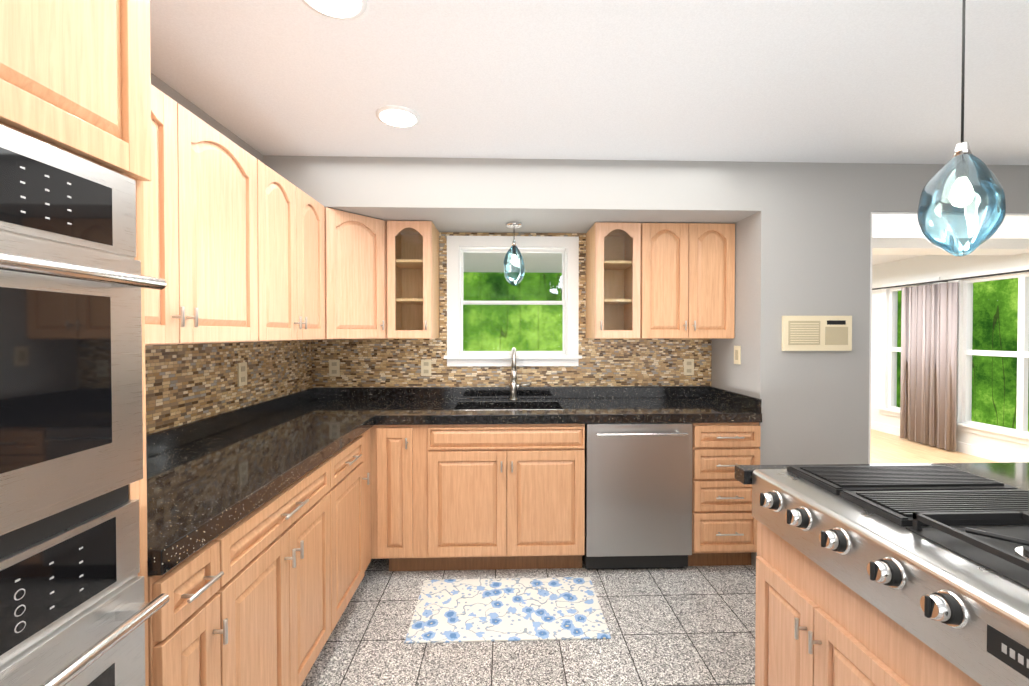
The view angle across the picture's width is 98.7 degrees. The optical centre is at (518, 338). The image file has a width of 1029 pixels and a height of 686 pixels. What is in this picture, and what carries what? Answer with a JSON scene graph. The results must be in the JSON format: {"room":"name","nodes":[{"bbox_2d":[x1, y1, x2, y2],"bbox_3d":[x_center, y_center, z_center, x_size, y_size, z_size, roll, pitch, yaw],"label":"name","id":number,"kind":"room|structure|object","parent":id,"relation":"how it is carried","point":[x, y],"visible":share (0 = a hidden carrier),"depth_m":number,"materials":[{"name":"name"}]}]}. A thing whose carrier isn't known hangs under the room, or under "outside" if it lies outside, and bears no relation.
{"room":"kitchen","nodes":[
{"label":"kitchen","id":0,"kind":"room"},
{"bbox_2d":[504,222,524,285],"bbox_3d":[-0.028,-0.553,2.897,0.141,0.406,0.139,0,1,-2],"label":"pendant light","id":1,"kind":"object","parent":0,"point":[513,249],"depth_m":2.89,"materials":[{"name":"teal glass"}]},
{"bbox_2d":[147,73,1028,568],"bbox_3d":[1.973,0.173,2.538,7.070,2.420,9.670,0,1,-2],"label":"wall","id":2,"kind":"structure","parent":0,"point":[801,239],"depth_m":2.61,"materials":[{"name":"grey paint"}]},
{"bbox_2d":[143,84,270,344],"bbox_3d":[-1.231,-0.359,1.397,0.348,0.754,0.945,0,1,-2],"label":"upper cabinet","id":3,"kind":"object","parent":2,"relation":"attached to","point":[233,242],"depth_m":1.49,"materials":[{"name":"brown wood"}]},
{"bbox_2d":[145,340,316,434],"bbox_3d":[-1.420,0.185,2.019,0.009,0.346,2.190,0,1,-2],"label":"tile backsplash","id":4,"kind":"structure","parent":2,"relation":"attached to","point":[187,383],"depth_m":2.07,"materials":[{"name":"tile"}]},
{"bbox_2d":[237,362,246,385],"bbox_3d":[-1.420,0.181,2.272,0.008,0.118,0.072,0,1,-2],"label":"electrical outlet","id":5,"kind":"object","parent":4,"relation":"attached to","point":[242,374],"visible":1,"depth_m":2.27,"materials":[{"name":"beige plastic"}]},
{"bbox_2d":[271,169,324,340],"bbox_3d":[-1.254,-0.368,2.116,0.348,0.754,0.735,0,1,-2],"label":"upper cabinet","id":6,"kind":"object","parent":2,"relation":"attached to","point":[297,219],"depth_m":2.14,"materials":[{"name":"brown wood"}]},
{"bbox_2d":[324,207,387,338],"bbox_3d":[-1.147,-0.377,2.814,0.608,0.753,0.636,0,1,-2],"label":"upper cabinet","id":7,"kind":"object","parent":2,"relation":"attached to","point":[355,257],"visible":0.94,"depth_m":2.64,"materials":[{"name":"brown wood"}]},
{"bbox_2d":[387,221,438,338],"bbox_3d":[-0.701,-0.379,2.959,0.284,0.753,0.375,0,1,-2],"label":"upper cabinet","id":8,"kind":"object","parent":2,"relation":"attached to","point":[412,279],"visible":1,"depth_m":2.85,"materials":[{"name":"brown wood"}]},
{"bbox_2d":[313,232,711,386],"bbox_3d":[-0.029,-0.208,3.166,2.866,1.101,0.008,0,1,-2],"label":"tile backsplash","id":9,"kind":"structure","parent":2,"relation":"attached to","point":[363,362],"depth_m":3.17,"materials":[{"name":"tile"}]},
{"bbox_2d":[329,360,339,375],"bbox_3d":[-1.303,0.205,3.121,0.072,0.118,0.008,0,1,-2],"label":"outlet","id":10,"kind":"object","parent":9,"relation":"attached to","point":[334,367],"visible":1,"depth_m":3.12,"materials":[{"name":"beige plastic"}]},
{"bbox_2d":[421,359,430,375],"bbox_3d":[-0.658,0.205,3.143,0.072,0.118,0.008,0,1,-2],"label":"electrical outlet","id":11,"kind":"object","parent":9,"relation":"attached to","point":[425,367],"visible":1,"depth_m":3.14,"materials":[{"name":"beige plastic"}]},
{"bbox_2d":[684,359,693,374],"bbox_3d":[1.236,0.204,3.204,0.072,0.118,0.008,0,1,-2],"label":"electrical outlet","id":12,"kind":"object","parent":9,"relation":"attached to","point":[688,366],"visible":1,"depth_m":3.20,"materials":[{"name":"beige plastic"}]},
{"bbox_2d":[444,236,581,365],"bbox_3d":[-0.041,-0.268,3.207,0.977,0.925,0.190,0,1,-2],"label":"kitchen window","id":13,"kind":"structure","parent":2,"relation":"in","point":[567,247],"depth_m":3.15,"materials":[{"name":"white paint"}]},
{"bbox_2d":[586,222,640,338],"bbox_3d":[0.639,-0.380,3.003,0.296,0.753,0.375,0,1,-2],"label":"upper cabinet","id":14,"kind":"object","parent":2,"relation":"attached to","point":[613,256],"visible":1,"depth_m":2.94,"materials":[{"name":"brown wood"}]},
{"bbox_2d":[640,223,734,338],"bbox_3d":[1.100,-0.380,3.019,0.618,0.753,0.373,0,1,-2],"label":"upper cabinet","id":15,"kind":"object","parent":2,"relation":"attached to","point":[687,280],"visible":1,"depth_m":2.87,"materials":[{"name":"brown wood"}]},
{"bbox_2d":[734,346,740,363],"bbox_3d":[1.412,0.104,2.854,0.008,0.118,0.072,0,1,-2],"label":"light switch","id":16,"kind":"object","parent":2,"relation":"attached to","point":[737,354],"visible":1,"depth_m":2.84,"materials":[{"name":"beige plastic"}]},
{"bbox_2d":[781,316,851,350],"bbox_3d":[1.755,-0.033,2.597,0.407,0.206,0.028,0,1,-2],"label":"intercom panel","id":17,"kind":"object","parent":2,"relation":"attached to","point":[816,333],"visible":1,"depth_m":2.59,"materials":[{"name":"beige plastic"}]},
{"bbox_2d":[868,212,1028,463],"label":"window","id":18,"kind":"structure","parent":2,"relation":"in","point":[906,224],"depth_m":4.77,"materials":[{"name":"white paint"}]},
{"bbox_2d":[872,270,1028,289],"bbox_3d":[5.204,-0.702,5.269,0.130,0.021,3.500,0,1,-2],"label":"curtain rod","id":19,"kind":"object","parent":2,"relation":"attached to","point":[1013,272],"visible":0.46,"depth_m":5.19,"materials":[{"name":"black"}]},
{"bbox_2d":[900,282,957,451],"bbox_3d":[5.132,0.325,5.545,0.084,2.000,0.697,0,1,-2],"label":"curtain","id":20,"kind":"object","parent":19,"relation":"hanging from","point":[929,354],"visible":1,"depth_m":5.48,"materials":[{"name":"fabric"}]},
{"bbox_2d":[150,0,1028,272],"bbox_3d":[1.973,-1.002,2.523,7.070,0.270,9.670,0,1,-2],"label":"ceiling","id":21,"kind":"structure","parent":0,"point":[844,81],"depth_m":1.75,"materials":[{"name":"paint"}]},
{"bbox_2d":[302,0,366,19],"bbox_3d":[-0.553,-1.016,1.309,0.196,0.012,0.196,0,1,-2],"label":"recessed light","id":22,"kind":"object","parent":21,"relation":"in","point":[338,9],"visible":0.98,"depth_m":1.35,"materials":[{"name":"white paint"}]},
{"bbox_2d":[376,105,419,127],"bbox_3d":[-0.557,-1.025,2.045,0.196,0.012,0.196,0,1,-2],"label":"recessed light","id":23,"kind":"object","parent":21,"relation":"in","point":[397,116],"visible":0.98,"depth_m":2.03,"materials":[{"name":"white paint"}]},
{"bbox_2d":[917,0,1005,255],"bbox_3d":[1.174,-0.621,1.166,0.162,0.796,0.159,0,1,-2],"label":"pendant light","id":24,"kind":"object","parent":21,"relation":"hanging from","point":[936,228],"visible":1,"depth_m":1.17,"materials":[{"name":"teal glass"}]},
{"bbox_2d":[301,429,999,685],"bbox_3d":[1.973,1.433,2.554,7.070,0.100,9.670,0,1,-2],"label":"floor","id":25,"kind":"structure","parent":0,"point":[690,626],"depth_m":2.04,"materials":[{"name":"tile"}]},
{"bbox_2d":[0,0,151,685],"bbox_3d":[-1.049,0.228,0.542,0.653,2.360,0.777,0,1,-2],"label":"tall cabinet","id":26,"kind":"object","parent":25,"relation":"on","point":[75,77],"visible":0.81,"depth_m":0.80,"materials":[{"name":"brown wood"}]},
{"bbox_2d":[0,124,168,685],"bbox_3d":[-1.015,0.397,0.547,0.662,1.422,0.681,0,1,-2],"label":"double oven","id":27,"kind":"object","parent":26,"relation":"in","point":[75,610],"visible":0.98,"depth_m":0.74,"materials":[{"name":"silver metal"}]},
{"bbox_2d":[148,518,243,685],"bbox_3d":[-1.085,0.956,1.077,0.618,0.892,0.264,0,1,-2],"label":"base cabinet","id":28,"kind":"object","parent":25,"relation":"on","point":[197,638],"depth_m":1.09,"materials":[{"name":"brown wood"}]},
{"bbox_2d":[244,450,339,685],"bbox_3d":[-1.099,0.950,1.513,0.618,0.892,0.848,0,1,-2],"label":"base cabinet","id":29,"kind":"object","parent":25,"relation":"on","point":[262,594],"depth_m":1.54,"materials":[{"name":"brown wood"}]},
{"bbox_2d":[340,428,370,616],"bbox_3d":[-1.120,0.942,2.163,0.618,0.892,0.691,0,1,-2],"label":"base cabinet","id":30,"kind":"object","parent":25,"relation":"on","point":[355,457],"depth_m":2.19,"materials":[{"name":"brown wood"}]},
{"bbox_2d":[371,425,386,558],"bbox_3d":[-1.107,0.934,2.831,0.687,0.892,0.638,0,1,-2],"label":"base cabinet","id":31,"kind":"object","parent":25,"relation":"on","point":[378,432],"depth_m":2.52,"materials":[{"name":"brown wood"}]},
{"bbox_2d":[146,398,377,575],"bbox_3d":[-1.101,0.432,1.702,0.626,0.137,1.530,0,1,-2],"label":"countertop","id":32,"kind":"structure","parent":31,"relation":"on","point":[211,478],"depth_m":1.63,"materials":[{"name":"black stone"}]},
{"bbox_2d":[278,386,761,424],"bbox_3d":[-0.018,0.417,2.855,2.866,0.137,0.646,0,1,-2],"label":"countertop","id":33,"kind":"structure","parent":31,"relation":"on","point":[601,404],"depth_m":2.90,"materials":[{"name":"black stone"}]},
{"bbox_2d":[509,348,529,399],"bbox_3d":[0.009,0.243,3.017,0.148,0.370,0.220,0,1,-2],"label":"faucet","id":34,"kind":"object","parent":33,"relation":"on","point":[514,385],"visible":1,"depth_m":3.07,"materials":[{"name":"silver metal"}]},
{"bbox_2d":[490,409,557,409],"bbox_3d":[-0.066,0.546,2.861,0.699,0.116,0.364,0,1,-2],"label":"sink","id":35,"kind":"object","parent":33,"relation":"in","point":[523,409],"visible":0.02,"depth_m":3.04,"materials":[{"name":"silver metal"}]},
{"bbox_2d":[387,425,454,570],"bbox_3d":[-0.647,0.933,2.846,0.346,0.892,0.638,0,1,-2],"label":"base cabinet","id":36,"kind":"object","parent":25,"relation":"on","point":[413,451],"depth_m":2.53,"materials":[{"name":"brown wood"}]},
{"bbox_2d":[405,577,610,642],"bbox_3d":[-0.054,1.381,2.282,0.950,0.008,0.510,0,1,-2],"label":"rug","id":37,"kind":"object","parent":25,"relation":"on","point":[502,609],"visible":1,"depth_m":2.23,"materials":[{"name":"white fabric"}]},
{"bbox_2d":[439,431,584,569],"bbox_3d":[-0.079,1.029,2.866,0.911,0.700,0.638,0,1,-2],"label":"base cabinet","id":38,"kind":"object","parent":25,"relation":"on","point":[478,497],"depth_m":2.55,"materials":[{"name":"brown wood"}]},
{"bbox_2d":[582,423,691,569],"bbox_3d":[0.697,0.934,2.840,0.620,0.889,0.641,0,1,-2],"label":"dishwasher","id":39,"kind":"object","parent":25,"relation":"on","point":[638,495],"visible":0.81,"depth_m":2.57,"materials":[{"name":"silver metal"}]},
{"bbox_2d":[688,423,760,565],"bbox_3d":[1.214,0.933,2.889,0.399,0.891,0.673,0,1,-2],"label":"drawers","id":40,"kind":"object","parent":25,"relation":"on","point":[724,526],"visible":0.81,"depth_m":2.59,"materials":[{"name":"brown wood"}]},
{"bbox_2d":[755,520,874,685],"bbox_3d":[1.457,1.017,1.284,1.185,0.762,0.713,0,1,-2],"label":"base cabinet","id":41,"kind":"object","parent":25,"relation":"on","point":[816,624],"depth_m":1.34,"materials":[{"name":"brown wood"}]},
{"bbox_2d":[735,462,1028,489],"bbox_3d":[1.486,0.508,0.527,1.295,0.050,2.275,0,1,-2],"label":"countertop","id":42,"kind":"structure","parent":41,"relation":"on","point":[1015,474],"depth_m":1.60,"materials":[{"name":"black stone"}]},
{"bbox_2d":[752,465,1028,685],"bbox_3d":[1.178,0.532,0.970,0.763,0.211,1.220,0,1,-2],"label":"cooktop","id":43,"kind":"object","parent":42,"relation":"in","point":[935,558],"visible":1,"depth_m":1.06,"materials":[{"name":"silver metal"}]},
{"bbox_2d":[875,607,981,685],"bbox_3d":[1.476,1.025,0.685,1.185,0.762,0.775,0,1,-2],"label":"base cabinet","id":44,"kind":"object","parent":25,"relation":"on","point":[901,659],"depth_m":1.02,"materials":[{"name":"brown wood"}]},
{"label":"outside","id":45,"kind":"structure","parent":0,"visible":0},
{"bbox_2d":[463,272,562,350],"bbox_3d":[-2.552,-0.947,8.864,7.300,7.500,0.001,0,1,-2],"label":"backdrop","id":46,"kind":"structure","parent":45,"point":[524,321],"depth_m":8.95,"materials":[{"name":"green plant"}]},
{"bbox_2d":[896,278,1028,431],"bbox_3d":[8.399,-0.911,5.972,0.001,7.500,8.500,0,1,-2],"label":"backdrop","id":47,"kind":"structure","parent":45,"point":[995,328],"depth_m":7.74,"materials":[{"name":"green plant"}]}
]}

